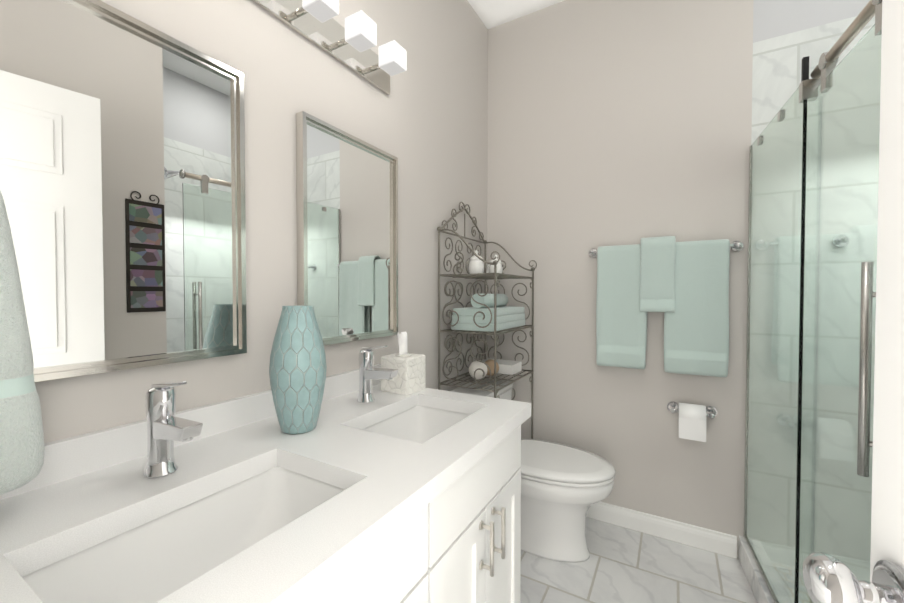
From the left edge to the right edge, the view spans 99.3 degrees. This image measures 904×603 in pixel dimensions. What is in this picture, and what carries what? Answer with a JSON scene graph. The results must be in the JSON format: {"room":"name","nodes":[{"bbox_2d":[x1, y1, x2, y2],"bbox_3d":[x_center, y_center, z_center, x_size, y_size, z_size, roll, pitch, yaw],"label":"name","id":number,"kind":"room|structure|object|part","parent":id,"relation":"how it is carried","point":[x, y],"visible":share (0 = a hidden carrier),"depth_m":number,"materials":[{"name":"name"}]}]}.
{"room":"bathroom","nodes":[
{"label":"bathroom","id":0,"kind":"room"},
{"bbox_2d":[35,0,487,442],"bbox_3d":[-0.382,-0.226,1.401,0.100,2.780,2.415,1,1,30],"label":"wall","id":1,"kind":"structure","parent":0,"point":[425,122],"depth_m":1.28,"materials":[{"name":"grey paint"}]},
{"bbox_2d":[0,191,44,494],"bbox_3d":[-0.749,-0.019,0.516,0.151,0.617,0.259,1,1,30],"label":"towel","id":2,"kind":"object","parent":1,"relation":"attached to","point":[22,449],"visible":1,"depth_m":0.57,"materials":[{"name":"teal fabric"}]},
{"bbox_2d":[0,0,246,381],"bbox_3d":[-0.656,-0.219,0.792,0.031,0.710,0.457,1,1,30],"label":"mirror","id":3,"kind":"object","parent":1,"relation":"attached to","point":[122,162],"visible":1,"depth_m":0.77,"materials":[{"name":"silver metal"}]},
{"bbox_2d":[251,0,406,94],"bbox_3d":[-0.437,-0.859,1.044,0.148,0.116,0.993,1,1,30],"label":"vanity light","id":4,"kind":"object","parent":1,"relation":"attached to","point":[351,43],"visible":1,"depth_m":1.22,"materials":[{"name":"white glass"}]},
{"bbox_2d":[296,111,397,344],"bbox_3d":[-0.340,-0.215,1.339,0.031,0.700,0.450,1,1,30],"label":"mirror","id":5,"kind":"object","parent":1,"relation":"attached to","point":[347,227],"visible":0.92,"depth_m":1.30,"materials":[{"name":"silver metal"}]},
{"bbox_2d":[467,0,564,28],"bbox_3d":[0.593,-1.645,0.811,2.350,0.080,2.415,1,1,30],"label":"ceiling","id":6,"kind":"structure","parent":0,"point":[492,13],"depth_m":2.14,"materials":[{"name":"white paint"}]},
{"bbox_2d":[520,517,756,602],"bbox_3d":[0.593,1.215,0.866,2.350,0.080,2.415,1,1,30],"label":"floor","id":7,"kind":"structure","parent":0,"point":[623,565],"depth_m":1.63,"materials":[{"name":"tile"}]},
{"bbox_2d":[0,364,530,602],"bbox_3d":[-0.314,0.715,0.824,0.610,0.922,1.232,1,1,30],"label":"bathroom vanity","id":8,"kind":"object","parent":7,"relation":"on","point":[388,497],"visible":1,"depth_m":0.73,"materials":[{"name":"white stone"}]},
{"bbox_2d":[143,381,202,477],"bbox_3d":[-0.518,0.236,0.712,0.149,0.182,0.054,1,1,30],"label":"faucet","id":9,"kind":"object","parent":8,"relation":"on","point":[166,428],"visible":1,"depth_m":0.71,"materials":[{"name":"silver metal"}]},
{"bbox_2d":[269,306,326,433],"bbox_3d":[-0.386,0.167,0.965,0.134,0.311,0.134,1,1,30],"label":"vase","id":10,"kind":"object","parent":8,"relation":"on","point":[297,369],"visible":1,"depth_m":0.92,"materials":[{"name":"ceramic"}]},
{"bbox_2d":[357,345,398,402],"bbox_3d":[-0.236,0.226,1.201,0.149,0.182,0.054,1,1,30],"label":"faucet","id":11,"kind":"object","parent":8,"relation":"on","point":[368,373],"visible":1,"depth_m":1.20,"materials":[{"name":"silver metal"}]},
{"bbox_2d":[381,332,425,394],"bbox_3d":[-0.173,0.210,1.370,0.118,0.208,0.118,1,1,30],"label":"tissue box","id":12,"kind":"object","parent":8,"relation":"on","point":[409,378],"visible":0.98,"depth_m":1.33,"materials":[{"name":"white stone"}]},
{"bbox_2d":[437,202,536,438],"bbox_3d":[0.197,0.317,1.971,0.322,1.672,0.534,1,1,30],"label":"etagere","id":13,"kind":"object","parent":7,"relation":"on","point":[491,314],"visible":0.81,"depth_m":1.88,"materials":[{"name":"grey metal"}]},
{"bbox_2d":[451,378,615,562],"bbox_3d":[0.382,0.802,1.863,0.759,0.706,0.468,1,1,30],"label":"toilet","id":14,"kind":"object","parent":7,"relation":"on","point":[564,488],"visible":0.46,"depth_m":1.72,"materials":[{"name":"white ceramic"}]},
{"bbox_2d":[738,535,773,602],"bbox_3d":[1.090,1.116,1.199,0.084,0.105,1.144,1,1,25],"label":"sill","id":15,"kind":"structure","parent":7,"relation":"on","point":[759,588],"depth_m":1.53,"materials":[{"name":"stone"}]},
{"bbox_2d":[744,0,881,602],"bbox_3d":[1.115,0.160,1.219,0.097,1.804,1.047,1,1,25],"label":"glass","id":16,"kind":"object","parent":15,"relation":"on","point":[812,243],"visible":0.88,"depth_m":1.14,"materials":[{"name":"clear glass"}]},
{"bbox_2d":[487,0,874,556],"bbox_3d":[1.214,-0.234,1.816,2.250,2.780,0.100,1,1,30],"label":"wall","id":17,"kind":"structure","parent":0,"point":[618,122],"depth_m":1.93,"materials":[{"name":"grey paint"}]},
{"bbox_2d":[586,501,736,558],"bbox_3d":[0.749,1.104,2.045,1.240,0.095,0.014,1,1,30],"label":"baseboard","id":18,"kind":"structure","parent":17,"relation":"attached to","point":[725,544],"depth_m":1.86,"materials":[{"name":"white wood"}]},
{"bbox_2d":[589,236,743,376],"bbox_3d":[0.983,0.011,1.829,0.658,0.636,0.116,1,1,30],"label":"towel bar","id":19,"kind":"object","parent":17,"relation":"attached to","point":[683,286],"visible":1,"depth_m":1.76,"materials":[{"name":"teal fabric"}]},
{"bbox_2d":[667,401,716,441],"bbox_3d":[1.100,0.542,1.763,0.202,0.145,0.132,1,1,30],"label":"toilet paper holder","id":20,"kind":"object","parent":17,"relation":"attached to","point":[692,421],"visible":1,"depth_m":1.72,"materials":[{"name":"white paper"}]},
{"bbox_3d":[-0.317,-0.199,0.027,1.385,2.780,0.100,1,1,30],"label":"wall","id":21,"kind":"structure","parent":0,"visible":0},
{"bbox_2d":[802,0,903,602],"bbox_3d":[0.387,0.167,0.151,0.233,2.027,0.755,1,1,30],"label":"door","id":22,"kind":"structure","parent":21,"relation":"in","point":[827,578],"depth_m":0.46,"materials":[{"name":"white"}]},
{"bbox_3d":[0.536,0.345,0.438,0.208,0.076,0.093,1,1,30],"label":"knob","id":23,"kind":"part","parent":22,"relation":"part of","materials":[{"name":"silver metal"}]}
]}

